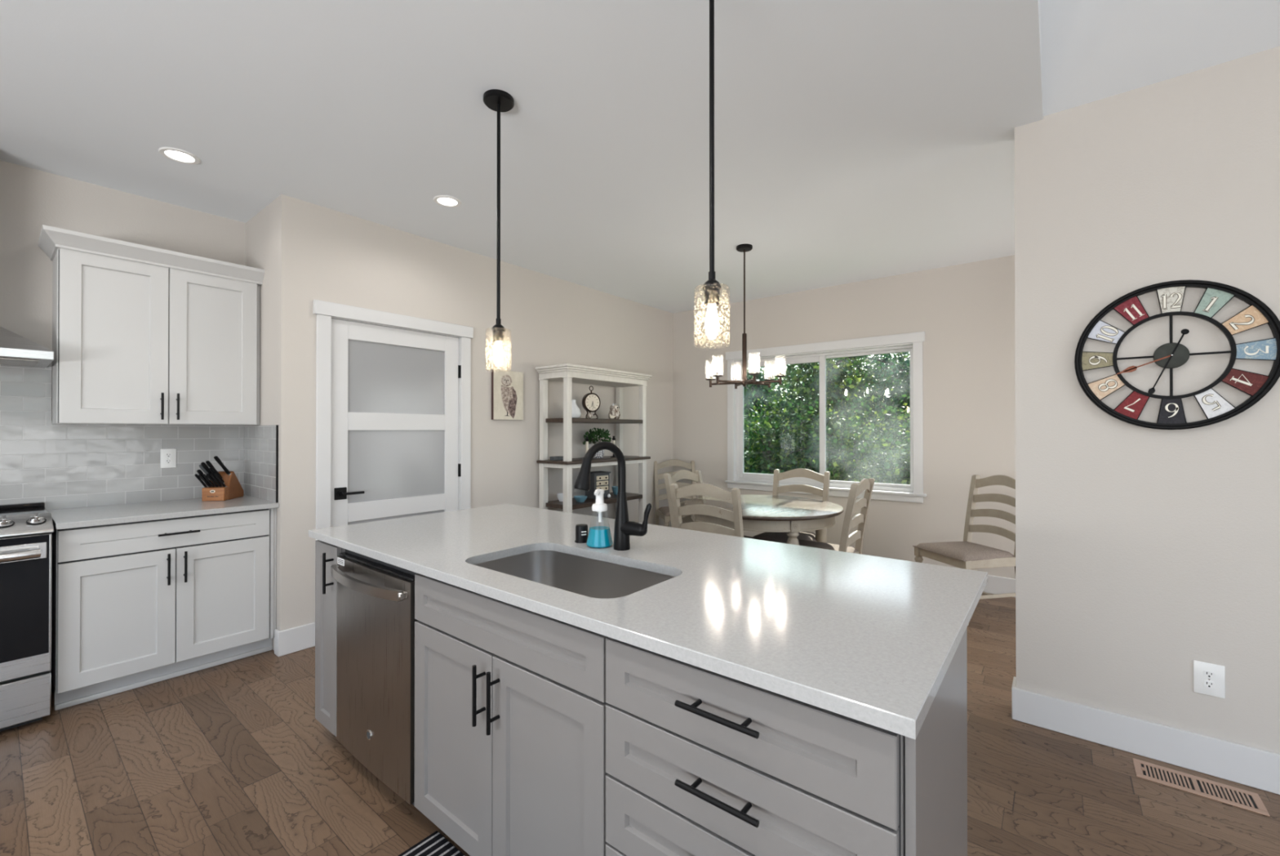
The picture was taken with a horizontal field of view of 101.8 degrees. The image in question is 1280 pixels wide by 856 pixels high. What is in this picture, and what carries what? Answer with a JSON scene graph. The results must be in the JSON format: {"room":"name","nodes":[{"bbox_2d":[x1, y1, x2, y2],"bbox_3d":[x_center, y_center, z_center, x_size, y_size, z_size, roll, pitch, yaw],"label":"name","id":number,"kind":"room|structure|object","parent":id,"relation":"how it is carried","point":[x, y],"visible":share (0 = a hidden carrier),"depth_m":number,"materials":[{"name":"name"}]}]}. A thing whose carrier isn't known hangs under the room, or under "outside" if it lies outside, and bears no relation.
{"room":"kitchen","nodes":[
{"label":"kitchen","id":0,"kind":"room"},
{"bbox_2d":[0,160,245,509],"bbox_3d":[-4.218,-0.027,1.773,0.129,2.775,4.695,0,0,39],"label":"wall","id":1,"kind":"structure","parent":0,"point":[58,465],"depth_m":2.95,"materials":[{"name":"tile"}]},
{"bbox_2d":[0,326,53,367],"bbox_3d":[-3.310,-0.869,2.423,0.493,1.083,0.752,0,0,39],"label":"range hood","id":2,"kind":"object","parent":1,"relation":"attached to","point":[15,349],"visible":1,"depth_m":2.52,"materials":[{"name":"metal"}]},
{"bbox_2d":[37,224,264,425],"bbox_3d":[-2.843,-0.516,3.084,0.399,0.991,0.936,0,0,39],"label":"upper cabinet","id":3,"kind":"object","parent":1,"relation":"attached to","point":[142,334],"visible":1,"depth_m":2.95,"materials":[{"name":"white paint"}]},
{"bbox_2d":[160,448,176,467],"bbox_3d":[-2.945,0.189,3.251,0.009,0.118,0.074,0,0,39],"label":"wall outlet","id":4,"kind":"object","parent":1,"relation":"attached to","point":[168,456],"visible":1,"depth_m":3.25,"materials":[{"name":"white plastic"}]},
{"bbox_2d":[164,458,172,463],"bbox_3d":[-2.943,0.209,3.249,0.002,0.025,0.034,0,0,39],"label":"receptacle","id":5,"kind":"object","parent":4,"relation":"attached to","point":[166,460],"depth_m":3.25,"materials":[{"name":"white plastic"}]},
{"bbox_2d":[164,453,172,457],"bbox_3d":[-2.943,0.170,3.250,0.002,0.025,0.034,0,0,39],"label":"receptacle","id":6,"kind":"object","parent":4,"relation":"attached to","point":[166,455],"depth_m":3.25,"materials":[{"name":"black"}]},
{"bbox_2d":[244,200,275,649],"bbox_3d":[-2.465,-0.020,3.447,0.772,2.775,0.129,0,0,39],"label":"wall","id":7,"kind":"structure","parent":0,"point":[260,229],"depth_m":3.32,"materials":[{"name":"grey paint"}]},
{"bbox_2d":[274,628,279,655],"bbox_3d":[-2.188,1.292,3.139,0.055,0.148,0.016,0,0,39],"label":"baseboard","id":8,"kind":"structure","parent":7,"relation":"attached to","point":[276,630],"depth_m":3.13,"materials":[{"name":"paint"}]},
{"bbox_2d":[273,194,673,649],"bbox_3d":[-0.875,-0.015,4.835,0.120,2.775,4.265,0,0,39],"label":"wall","id":9,"kind":"structure","parent":0,"point":[322,253],"depth_m":4.17,"materials":[{"name":"grey paint"}]},
{"bbox_2d":[275,424,278,502],"bbox_3d":[-2.200,0.217,3.156,0.005,0.470,0.011,0,0,39],"label":"trim","id":10,"kind":"structure","parent":9,"relation":"attached to","point":[277,425],"depth_m":3.15,"materials":[{"name":"black metal"}]},
{"bbox_2d":[277,622,315,656],"bbox_3d":[-2.102,1.292,3.188,0.016,0.148,0.201,0,0,39],"label":"baseboard","id":11,"kind":"structure","parent":9,"relation":"attached to","point":[302,637],"depth_m":3.18,"materials":[{"name":"paint"}]},
{"bbox_2d":[312,299,473,539],"bbox_3d":[-1.736,0.283,3.738,0.146,2.170,1.136,0,0,39],"label":"door frame","id":12,"kind":"structure","parent":9,"relation":"attached to","point":[324,311],"depth_m":3.38,"materials":[{"name":"paint"}]},
{"bbox_2d":[330,318,461,526],"bbox_3d":[-1.695,0.326,3.714,0.093,2.068,0.938,0,0,39],"label":"door","id":13,"kind":"structure","parent":9,"relation":"in","point":[394,427],"depth_m":3.69,"materials":[{"name":"paint"}]},
{"bbox_2d":[491,368,523,419],"bbox_3d":[-1.120,-0.276,4.408,0.034,0.415,0.306,0,0,39],"label":"print","id":14,"kind":"object","parent":9,"relation":"attached to","point":[507,386],"visible":1,"depth_m":4.38,"materials":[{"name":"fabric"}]},
{"bbox_2d":[0,0,1043,313],"bbox_3d":[-0.609,-1.475,1.646,6.000,0.120,9.000,0,0,39],"label":"ceiling","id":15,"kind":"structure","parent":0,"point":[855,140],"depth_m":2.41,"materials":[{"name":"white paint"}]},
{"bbox_2d":[158,146,200,164],"bbox_3d":[-2.385,-1.408,2.698,0.164,0.006,0.164,0,0,39],"label":"recessed light","id":16,"kind":"object","parent":15,"relation":"in","point":[178,155],"visible":1,"depth_m":2.69,"materials":[{"name":"white plastic"}]},
{"bbox_2d":[433,195,461,207],"bbox_3d":[-1.196,-1.406,3.233,0.164,0.006,0.164,0,0,39],"label":"recessed light","id":17,"kind":"object","parent":15,"relation":"in","point":[447,201],"visible":1,"depth_m":3.23,"materials":[{"name":"white plastic"}]},
{"bbox_2d":[483,88,514,371],"bbox_3d":[-0.607,-0.829,2.234,0.128,1.168,0.128,0,0,39],"label":"pendant light","id":18,"kind":"object","parent":15,"relation":"hanging from","point":[498,100],"visible":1,"depth_m":2.23,"materials":[{"name":"black metal"}]},
{"bbox_2d":[694,0,729,346],"bbox_3d":[0.217,-0.832,1.574,0.128,1.168,0.128,0,0,39],"label":"pendant light","id":19,"kind":"object","parent":15,"relation":"hanging from","point":[712,287],"visible":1,"depth_m":1.57,"materials":[{"name":"black metal"}]},
{"bbox_2d":[705,243,786,388],"bbox_3d":[0.809,-0.863,4.034,0.556,1.086,0.630,0,0,-3],"label":"chandelier","id":20,"kind":"object","parent":15,"relation":"hanging from","point":[744,247],"visible":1,"depth_m":4.02,"materials":[{"name":"black metal"}]},
{"bbox_2d":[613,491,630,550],"bbox_3d":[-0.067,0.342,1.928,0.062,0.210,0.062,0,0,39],"label":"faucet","id":21,"kind":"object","parent":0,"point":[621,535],"depth_m":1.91,"materials":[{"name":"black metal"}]},
{"bbox_2d":[0,592,1279,855],"bbox_3d":[0.602,1.406,0.666,9.100,0.100,9.000,0,0,39],"label":"floor","id":22,"kind":"structure","parent":0,"point":[233,757],"depth_m":2.00,"materials":[{"name":"brown wood"}]},
{"bbox_2d":[0,501,53,730],"bbox_3d":[-3.204,0.879,2.318,0.767,0.967,0.756,0,0,39],"label":"range","id":23,"kind":"object","parent":22,"relation":"on","point":[26,529],"visible":1,"depth_m":2.36,"materials":[{"name":"metal"}]},
{"bbox_2d":[0,501,48,515],"bbox_3d":[-3.308,0.429,2.403,0.490,0.057,0.756,0,0,39],"label":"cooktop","id":24,"kind":"object","parent":23,"relation":"in","point":[31,507],"depth_m":2.72,"materials":[{"name":"black metal"}]},
{"bbox_2d":[51,507,276,710],"bbox_3d":[-2.718,0.923,3.001,0.681,0.884,0.893,0,0,39],"label":"base cabinet","id":25,"kind":"object","parent":22,"relation":"on","point":[135,604],"visible":0.91,"depth_m":2.74,"materials":[{"name":"white paint"}]},
{"bbox_2d":[47,493,279,529],"bbox_3d":[-2.721,0.466,3.003,0.668,0.029,0.898,0,0,39],"label":"countertop","id":26,"kind":"structure","parent":25,"relation":"on","point":[79,517],"depth_m":2.86,"materials":[{"name":"stone"}]},
{"bbox_2d":[201,471,243,501],"bbox_3d":[-2.666,0.364,3.331,0.124,0.177,0.224,0,0,-11],"label":"knife block","id":27,"kind":"object","parent":26,"relation":"on","point":[233,489],"visible":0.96,"depth_m":3.28,"materials":[{"name":"brown wood"}]},
{"bbox_2d":[194,473,208,487],"bbox_3d":[-2.709,0.328,3.215,0.018,0.093,0.069,0,0,22],"label":"steak knife","id":28,"kind":"object","parent":27,"relation":"in","point":[197,475],"visible":1,"depth_m":3.21,"materials":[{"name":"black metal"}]},
{"bbox_2d":[196,469,210,484],"bbox_3d":[-2.702,0.312,3.234,0.029,0.113,0.086,0,0,22],"label":"kitchen knife","id":29,"kind":"object","parent":27,"relation":"in","point":[199,471],"visible":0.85,"depth_m":3.20,"materials":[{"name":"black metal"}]},
{"bbox_2d":[198,473,211,487],"bbox_3d":[-2.689,0.328,3.219,0.018,0.093,0.069,0,0,22],"label":"steak knife","id":30,"kind":"object","parent":27,"relation":"in","point":[201,476],"visible":1,"depth_m":3.21,"materials":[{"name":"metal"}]},
{"bbox_2d":[199,464,215,481],"bbox_3d":[-2.693,0.283,3.243,0.018,0.116,0.089,0,0,26],"label":"honing steel","id":31,"kind":"object","parent":27,"relation":"in","point":[204,470],"visible":0.6,"depth_m":3.22,"materials":[{"name":"metal"}]},
{"bbox_2d":[202,473,214,487],"bbox_3d":[-2.669,0.328,3.223,0.018,0.093,0.069,0,0,22],"label":"steak knife","id":32,"kind":"object","parent":27,"relation":"in","point":[204,475],"visible":1,"depth_m":3.22,"materials":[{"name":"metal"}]},
{"bbox_2d":[200,462,218,482],"bbox_3d":[-2.678,0.278,3.245,0.029,0.134,0.100,0,0,22],"label":"kitchen knife","id":33,"kind":"object","parent":27,"relation":"in","point":[204,464],"visible":0.68,"depth_m":3.22,"materials":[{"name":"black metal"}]},
{"bbox_2d":[205,473,218,487],"bbox_3d":[-2.648,0.328,3.227,0.018,0.093,0.069,0,0,22],"label":"steak knife","id":34,"kind":"object","parent":27,"relation":"in","point":[208,475],"visible":1,"depth_m":3.22,"materials":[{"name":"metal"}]},
{"bbox_2d":[205,460,222,478],"bbox_3d":[-2.661,0.267,3.256,0.029,0.129,0.096,0,0,22],"label":"kitchen knife","id":35,"kind":"object","parent":27,"relation":"in","point":[209,464],"visible":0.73,"depth_m":3.23,"materials":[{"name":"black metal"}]},
{"bbox_2d":[209,473,222,486],"bbox_3d":[-2.628,0.328,3.231,0.018,0.093,0.069,0,0,22],"label":"steak knife","id":36,"kind":"object","parent":27,"relation":"on","point":[212,476],"visible":1,"depth_m":3.22,"materials":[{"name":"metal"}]},
{"bbox_2d":[208,466,225,483],"bbox_3d":[-2.641,0.299,3.252,0.029,0.113,0.086,0,0,22],"label":"kitchen knife","id":37,"kind":"object","parent":27,"relation":"in","point":[212,469],"visible":0.66,"depth_m":3.23,"materials":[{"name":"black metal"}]},
{"bbox_2d":[213,473,226,486],"bbox_3d":[-2.608,0.328,3.235,0.018,0.093,0.069,0,0,22],"label":"steak knife","id":38,"kind":"object","parent":27,"relation":"on","point":[215,475],"visible":1,"depth_m":3.23,"materials":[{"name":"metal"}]},
{"bbox_2d":[213,455,231,475],"bbox_3d":[-2.625,0.238,3.274,0.029,0.127,0.095,0,0,22],"label":"kitchen knife","id":39,"kind":"object","parent":27,"relation":"in","point":[217,459],"visible":1,"depth_m":3.27,"materials":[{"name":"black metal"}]},
{"bbox_2d":[315,539,345,736],"bbox_3d":[-1.161,0.921,2.459,0.230,0.884,0.676,0,0,39],"label":"base cabinet","id":40,"kind":"object","parent":22,"relation":"on","point":[326,553],"visible":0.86,"depth_m":2.24,"materials":[{"name":"grey paint"}]},
{"bbox_2d":[330,548,417,805],"bbox_3d":[-0.846,0.926,2.164,0.614,0.872,0.672,0,0,39],"label":"dishwasher","id":41,"kind":"object","parent":22,"relation":"on","point":[375,625],"visible":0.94,"depth_m":1.90,"materials":[{"name":"grey metal"}]},
{"bbox_2d":[397,830,465,855],"bbox_3d":[-0.405,1.353,1.154,1.182,0.009,0.585,0,0,39],"label":"floor mat","id":42,"kind":"object","parent":22,"relation":"on","point":[434,844],"visible":1,"depth_m":1.67,"materials":[{"name":"black fabric"}]},
{"bbox_2d":[414,573,607,855],"bbox_3d":[-0.239,0.918,1.721,0.874,0.884,0.676,0,0,39],"label":"base cabinet","id":43,"kind":"object","parent":22,"relation":"on","point":[510,703],"visible":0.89,"depth_m":1.45,"materials":[{"name":"grey paint"}]},
{"bbox_2d":[535,363,652,522],"bbox_3d":[-0.405,0.416,4.958,0.412,1.914,1.174,0,0,39],"label":"etagere","id":44,"kind":"object","parent":22,"relation":"on","point":[568,373],"visible":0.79,"depth_m":4.65,"materials":[{"name":"paint"}]},
{"bbox_2d":[549,455,563,460],"bbox_3d":[-0.740,0.270,4.627,0.060,0.034,0.116,0,0,39],"label":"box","id":45,"kind":"object","parent":44,"relation":"on","point":[558,457],"visible":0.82,"depth_m":4.59,"materials":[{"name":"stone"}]},
{"bbox_2d":[556,493,563,501],"bbox_3d":[-0.709,0.633,4.744,0.099,0.066,0.100,0,0,39],"label":"bowl","id":46,"kind":"object","parent":44,"relation":"on","point":[560,495],"visible":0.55,"depth_m":4.71,"materials":[{"name":"white ceramic"}]},
{"bbox_2d":[572,399,581,417],"bbox_3d":[-0.611,-0.172,4.774,0.140,0.172,0.140,0,0,39],"label":"vase","id":47,"kind":"object","parent":44,"relation":"on","point":[576,413],"visible":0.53,"depth_m":4.73,"materials":[{"name":"white ceramic"}]},
{"bbox_2d":[573,495,587,502],"bbox_3d":[-0.537,0.642,4.703,0.123,0.048,0.124,0,0,39],"label":"bowl","id":48,"kind":"object","parent":44,"relation":"on","point":[578,498],"visible":1,"depth_m":4.67,"materials":[{"name":"blue ceramic"}]},
{"bbox_2d":[585,436,589,453],"bbox_3d":[-0.489,0.185,4.813,0.072,0.205,0.072,0,0,39],"label":"candlestick","id":49,"kind":"object","parent":44,"relation":"on","point":[587,439],"visible":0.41,"depth_m":4.80,"materials":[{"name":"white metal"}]},
{"bbox_2d":[586,413,592,417],"bbox_3d":[-0.458,-0.112,4.773,0.051,0.052,0.056,0,0,39],"label":"ornament","id":50,"kind":"object","parent":44,"relation":"on","point":[589,415],"visible":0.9,"depth_m":4.75,"materials":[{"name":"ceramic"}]},
{"bbox_2d":[582,385,600,417],"bbox_3d":[-0.464,-0.240,4.920,0.180,0.314,0.069,0,0,-37],"label":"clock","id":51,"kind":"object","parent":44,"relation":"on","point":[591,402],"visible":0.94,"depth_m":4.89,"materials":[{"name":"brown metal"}]},
{"bbox_2d":[582,426,611,457],"bbox_3d":[-0.413,0.139,5.025,0.287,0.299,0.299,0,0,-7],"label":"potted plant","id":52,"kind":"object","parent":44,"relation":"on","point":[591,434],"visible":0.74,"depth_m":4.98,"materials":[{"name":"green plant"}]},
{"bbox_2d":[585,470,610,498],"bbox_3d":[-0.394,0.543,4.963,0.194,0.248,0.212,0,0,45],"label":"chest","id":53,"kind":"object","parent":44,"relation":"on","point":[600,479],"visible":0.78,"depth_m":4.91,"materials":[{"name":"wood"}]},
{"bbox_2d":[608,413,616,418],"bbox_3d":[-0.268,-0.109,5.058,0.035,0.047,0.103,0,0,39],"label":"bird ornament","id":54,"kind":"object","parent":44,"relation":"on","point":[611,416],"visible":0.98,"depth_m":5.04,"materials":[{"name":"white ceramic"}]},
{"bbox_2d":[610,435,615,457],"bbox_3d":[-0.258,0.184,5.133,0.072,0.210,0.072,0,0,39],"label":"candlestick","id":55,"kind":"object","parent":44,"relation":"on","point":[613,437],"visible":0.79,"depth_m":5.12,"materials":[{"name":"black metal"}]},
{"bbox_2d":[608,403,620,418],"bbox_3d":[-0.254,-0.165,5.155,0.123,0.160,0.124,0,0,19],"label":"bird figurine","id":56,"kind":"object","parent":44,"relation":"on","point":[614,408],"visible":0.9,"depth_m":5.11,"materials":[{"name":"ceramic"}]},
{"bbox_2d":[611,485,617,494],"bbox_3d":[-0.235,0.629,5.239,0.099,0.078,0.100,0,0,39],"label":"bowl","id":57,"kind":"object","parent":44,"relation":"on","point":[615,488],"visible":0.7,"depth_m":5.20,"materials":[{"name":"blue ceramic"}]},
{"bbox_2d":[653,458,696,526],"bbox_3d":[0.450,0.871,5.825,0.503,1.011,0.597,0,0,-11],"label":"dining chair","id":58,"kind":"object","parent":22,"relation":"on","point":[664,513],"visible":0.33,"depth_m":6.02,"materials":[{"name":"beige paint"}]},
{"bbox_2d":[657,506,688,515],"bbox_3d":[0.461,0.907,5.769,0.488,0.048,0.482,0,0,-11],"label":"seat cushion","id":59,"kind":"object","parent":58,"relation":"on","point":[664,511],"depth_m":5.70,"materials":[{"name":"beige fabric"}]},
{"bbox_2d":[670,483,743,537],"bbox_3d":[0.574,0.862,3.582,0.503,1.011,0.597,0,0,36],"label":"dining chair","id":60,"kind":"object","parent":22,"relation":"on","point":[733,497],"visible":0.22,"depth_m":3.34,"materials":[{"name":"beige paint"}]},
{"bbox_2d":[663,469,755,538],"bbox_3d":[0.582,0.865,4.297,0.597,1.011,0.503,0,0,40],"label":"dining chair","id":61,"kind":"object","parent":22,"relation":"on","point":[696,476],"visible":0.17,"depth_m":4.40,"materials":[{"name":"beige paint"}]},
{"bbox_2d":[684,494,844,545],"bbox_3d":[0.972,0.990,4.175,1.236,0.760,1.236,0,0,39],"label":"dining table","id":62,"kind":"object","parent":22,"relation":"on","point":[793,515],"visible":0.55,"depth_m":3.80,"materials":[{"name":"beige paint"}]},
{"bbox_2d":[605,628,967,855],"bbox_3d":[0.357,0.916,1.247,0.650,0.884,0.681,0,0,39],"label":"base cabinet","id":63,"kind":"object","parent":22,"relation":"on","point":[700,761],"visible":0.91,"depth_m":1.01,"materials":[{"name":"grey paint"}]},
{"bbox_2d":[308,503,987,738],"bbox_3d":[-0.190,0.462,1.950,2.400,0.029,1.055,0,0,39],"label":"countertop","id":64,"kind":"structure","parent":63,"relation":"on","point":[873,640],"depth_m":1.37,"materials":[{"name":"stone"}]},
{"bbox_2d":[473,550,675,598],"bbox_3d":[-0.230,0.585,1.693,0.734,0.218,0.424,0,0,39],"label":"sink","id":65,"kind":"object","parent":64,"relation":"in","point":[584,575],"visible":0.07,"depth_m":1.92,"materials":[{"name":"metal"}]},
{"bbox_2d":[574,523,587,542],"bbox_3d":[-0.229,0.414,2.050,0.055,0.067,0.055,0,0,39],"label":"air gap cap","id":66,"kind":"object","parent":64,"relation":"on","point":[581,530],"visible":0.94,"depth_m":2.03,"materials":[{"name":"black metal"}]},
{"bbox_2d":[586,488,613,547],"bbox_3d":[-0.153,0.339,1.979,0.104,0.217,0.104,0,0,39],"label":"soap bottle","id":67,"kind":"object","parent":64,"relation":"on","point":[598,536],"visible":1,"depth_m":1.95,"materials":[{"name":"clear plastic"}]},
{"bbox_2d":[573,440,651,550],"bbox_3d":[-0.108,0.247,1.881,0.276,0.399,0.128,0,0,-17],"label":"kitchen faucet","id":68,"kind":"object","parent":64,"relation":"on","point":[624,528],"visible":1,"depth_m":1.90,"materials":[{"name":"black metal"}]},
{"bbox_2d":[752,467,830,542],"bbox_3d":[1.276,0.866,4.417,0.503,1.011,0.597,0,0,36],"label":"dining chair","id":69,"kind":"object","parent":22,"relation":"on","point":[777,536],"visible":0.27,"depth_m":4.54,"materials":[{"name":"beige paint"}]},
{"bbox_2d":[752,530,816,542],"bbox_3d":[1.242,0.901,4.371,0.488,0.048,0.482,0,0,36],"label":"seat cushion","id":70,"kind":"object","parent":69,"relation":"on","point":[777,536],"depth_m":4.27,"materials":[{"name":"fabric"}]},
{"bbox_2d":[798,477,875,554],"bbox_3d":[1.362,0.863,3.853,0.597,1.011,0.503,0,0,37],"label":"dining chair","id":71,"kind":"object","parent":22,"relation":"on","point":[853,505],"visible":0.4,"depth_m":3.69,"materials":[{"name":"beige paint"}]},
{"bbox_2d":[798,539,857,552],"bbox_3d":[1.316,0.899,3.887,0.482,0.048,0.488,0,0,37],"label":"seat cushion","id":72,"kind":"object","parent":71,"relation":"on","point":[802,542],"depth_m":3.89,"materials":[{"name":"beige fabric"}]},
{"bbox_2d":[912,474,1015,625],"bbox_3d":[2.473,0.864,3.893,0.597,1.011,0.503,0,0,-12],"label":"dining chair","id":73,"kind":"object","parent":22,"relation":"on","point":[966,554],"visible":0.57,"depth_m":3.88,"materials":[{"name":"beige paint"}]},
{"bbox_2d":[912,541,1015,561],"bbox_3d":[2.417,0.899,3.881,0.482,0.048,0.488,0,0,-12],"label":"seat cushion","id":74,"kind":"object","parent":73,"relation":"on","point":[957,551],"depth_m":3.75,"materials":[{"name":"beige fabric"}]},
{"bbox_2d":[1132,757,1270,816],"bbox_3d":[2.118,1.358,1.983,0.340,0.007,0.144,0,0,39],"label":"floor vent","id":75,"kind":"object","parent":22,"relation":"in","point":[1229,794],"visible":1,"depth_m":1.97,"materials":[{"name":"beige metal"}]},
{"bbox_2d":[673,254,1015,578],"bbox_3d":[2.463,-0.015,4.792,5.145,2.775,0.160,0,0,39],"label":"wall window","id":76,"kind":"structure","parent":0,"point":[965,312],"depth_m":4.64,"materials":[{"name":"grey paint"}]},
{"bbox_2d":[724,331,926,502],"bbox_3d":[1.786,-0.092,5.283,2.009,1.523,0.160,0,0,39],"label":"window","id":77,"kind":"structure","parent":76,"relation":"attached to","point":[821,357],"depth_m":5.24,"materials":[{"name":"paint"}]},
{"bbox_2d":[983,574,1015,597],"bbox_3d":[2.414,1.298,4.713,5.129,0.148,0.016,0,0,39],"label":"baseboard","id":78,"kind":"structure","parent":76,"relation":"attached to","point":[995,584],"depth_m":4.27,"materials":[{"name":"paint"}]},
{"bbox_2d":[1037,0,1043,112],"bbox_3d":[-0.264,-2.421,-0.156,0.115,1.995,6.610,0,0,39],"label":"wall","id":79,"kind":"structure","parent":0,"point":[1039,19],"depth_m":1.99,"materials":[{"name":"white paint"}]},
{"bbox_2d":[1014,46,1279,753],"bbox_3d":[3.658,-0.043,1.011,4.752,2.800,0.130,0,0,39],"label":"wall","id":80,"kind":"structure","parent":0,"point":[1143,553],"depth_m":2.16,"materials":[{"name":"grey paint"}]},
{"bbox_2d":[1012,675,1016,687],"bbox_3d":[1.797,1.289,2.495,0.016,0.148,0.130,0,0,39],"label":"baseboard","id":81,"kind":"structure","parent":80,"relation":"attached to","point":[1014,682],"depth_m":2.49,"materials":[{"name":"paint"}]},
{"bbox_2d":[1011,686,1279,794],"bbox_3d":[3.606,1.283,0.953,4.768,0.148,0.016,0,0,39],"label":"baseboard","id":82,"kind":"structure","parent":80,"relation":"attached to","point":[1256,767],"depth_m":2.14,"materials":[{"name":"paint"}]},
{"bbox_2d":[1074,280,1279,429],"bbox_3d":[2.149,-0.292,2.107,0.600,0.600,0.046,0,0,39],"label":"wall clock","id":83,"kind":"object","parent":80,"relation":"attached to","point":[1171,294],"visible":1,"depth_m":2.09,"materials":[{"name":"black metal"}]},
{"bbox_2d":[1193,659,1225,697],"bbox_3d":[2.242,0.989,2.051,0.085,0.126,0.009,0,0,39],"label":"wall outlet","id":84,"kind":"object","parent":80,"relation":"attached to","point":[1209,678],"visible":1,"depth_m":2.05,"materials":[{"name":"white plastic"}]},
{"bbox_2d":[1203,680,1215,688],"bbox_3d":[2.240,1.009,2.049,0.034,0.025,0.002,0,0,39],"label":"receptacle","id":85,"kind":"object","parent":84,"relation":"attached to","point":[1206,683],"depth_m":2.05,"materials":[{"name":"white plastic"}]},
{"bbox_2d":[1203,670,1215,678],"bbox_3d":[2.240,0.970,2.049,0.034,0.025,0.002,0,0,39],"label":"receptacle","id":86,"kind":"object","parent":84,"relation":"attached to","point":[1206,673],"depth_m":2.05,"materials":[{"name":"white plastic"}]},
{"bbox_2d":[1040,0,1279,116],"bbox_3d":[1.594,-2.483,-1.643,4.645,2.083,6.610,0,0,39],"label":"ceiling","id":87,"kind":"structure","parent":0,"point":[1092,51],"depth_m":2.00,"materials":[{"name":"white paint"}]},
{"label":"outside","id":88,"kind":"structure","parent":0,"visible":0},
{"bbox_3d":[10.271,1.863,20.822,38.000,0.150,34.640,0,0,39],"label":"ground","id":89,"kind":"structure","parent":88,"visible":0},
{"bbox_2d":[743,412,768,471],"bbox_3d":[1.510,0.622,11.389,2.788,3.041,3.041,0,0,13],"label":"shrub","id":90,"kind":"object","parent":89,"relation":"on","point":[744,412],"visible":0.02,"depth_m":10.95,"materials":[{"name":"green plant"}]},
{"bbox_2d":[743,364,795,472],"bbox_3d":[3.346,-0.393,16.313,3.906,4.340,3.438,0,0,-17],"label":"tree","id":91,"kind":"object","parent":89,"relation":"on","point":[748,386],"visible":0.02,"depth_m":15.94,"materials":[{"name":"green plant"}]},
{"bbox_2d":[743,364,807,472],"bbox_3d":[3.037,-0.366,13.829,3.372,4.266,3.167,0,0,0],"label":"tree","id":92,"kind":"object","parent":89,"relation":"on","point":[748,396],"visible":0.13,"depth_m":13.53,"materials":[{"name":"green plant"}]},
{"bbox_2d":[743,379,839,475],"bbox_3d":[2.556,0.617,10.155,3.041,3.041,2.788,0,0,32],"label":"shrub","id":93,"kind":"object","parent":89,"relation":"on","point":[769,464],"visible":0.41,"depth_m":9.96,"materials":[{"name":"green plant"}]},
{"bbox_2d":[776,361,865,462],"bbox_3d":[4.977,-0.361,14.923,3.167,4.266,3.372,0,0,-28],"label":"tree","id":94,"kind":"object","parent":89,"relation":"on","point":[846,362],"visible":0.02,"depth_m":14.82,"materials":[{"name":"green plant"}]},
{"bbox_2d":[749,355,910,479],"bbox_3d":[4.024,-0.411,11.868,3.438,4.340,3.906,0,0,-20],"label":"tree","id":95,"kind":"object","parent":89,"relation":"on","point":[832,368],"visible":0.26,"depth_m":11.23,"materials":[{"name":"green plant"}]},
{"bbox_2d":[771,375,910,484],"bbox_3d":[3.898,0.614,9.491,3.041,3.041,2.788,0,0,-39],"label":"shrub","id":96,"kind":"object","parent":89,"relation":"on","point":[855,468],"visible":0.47,"depth_m":9.21,"materials":[{"name":"green plant"}]},
{"bbox_2d":[835,351,910,479],"bbox_3d":[6.018,-0.376,11.269,3.372,4.266,3.167,0,0,43],"label":"tree","id":97,"kind":"object","parent":89,"relation":"on","point":[904,373],"visible":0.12,"depth_m":11.22,"materials":[{"name":"green plant"}]},
{"bbox_2d":[836,352,910,435],"bbox_3d":[6.572,-0.403,13.898,3.438,4.340,3.906,0,0,42],"label":"tree","id":98,"kind":"object","parent":89,"relation":"on","point":[897,354],"visible":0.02,"depth_m":13.38,"materials":[{"name":"green plant"}]},
{"bbox_2d":[866,394,910,484],"bbox_3d":[5.026,0.609,8.281,2.788,3.041,3.041,0,0,-20],"label":"shrub","id":99,"kind":"object","parent":89,"relation":"on","point":[904,451],"visible":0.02,"depth_m":8.47,"materials":[{"name":"green plant"}]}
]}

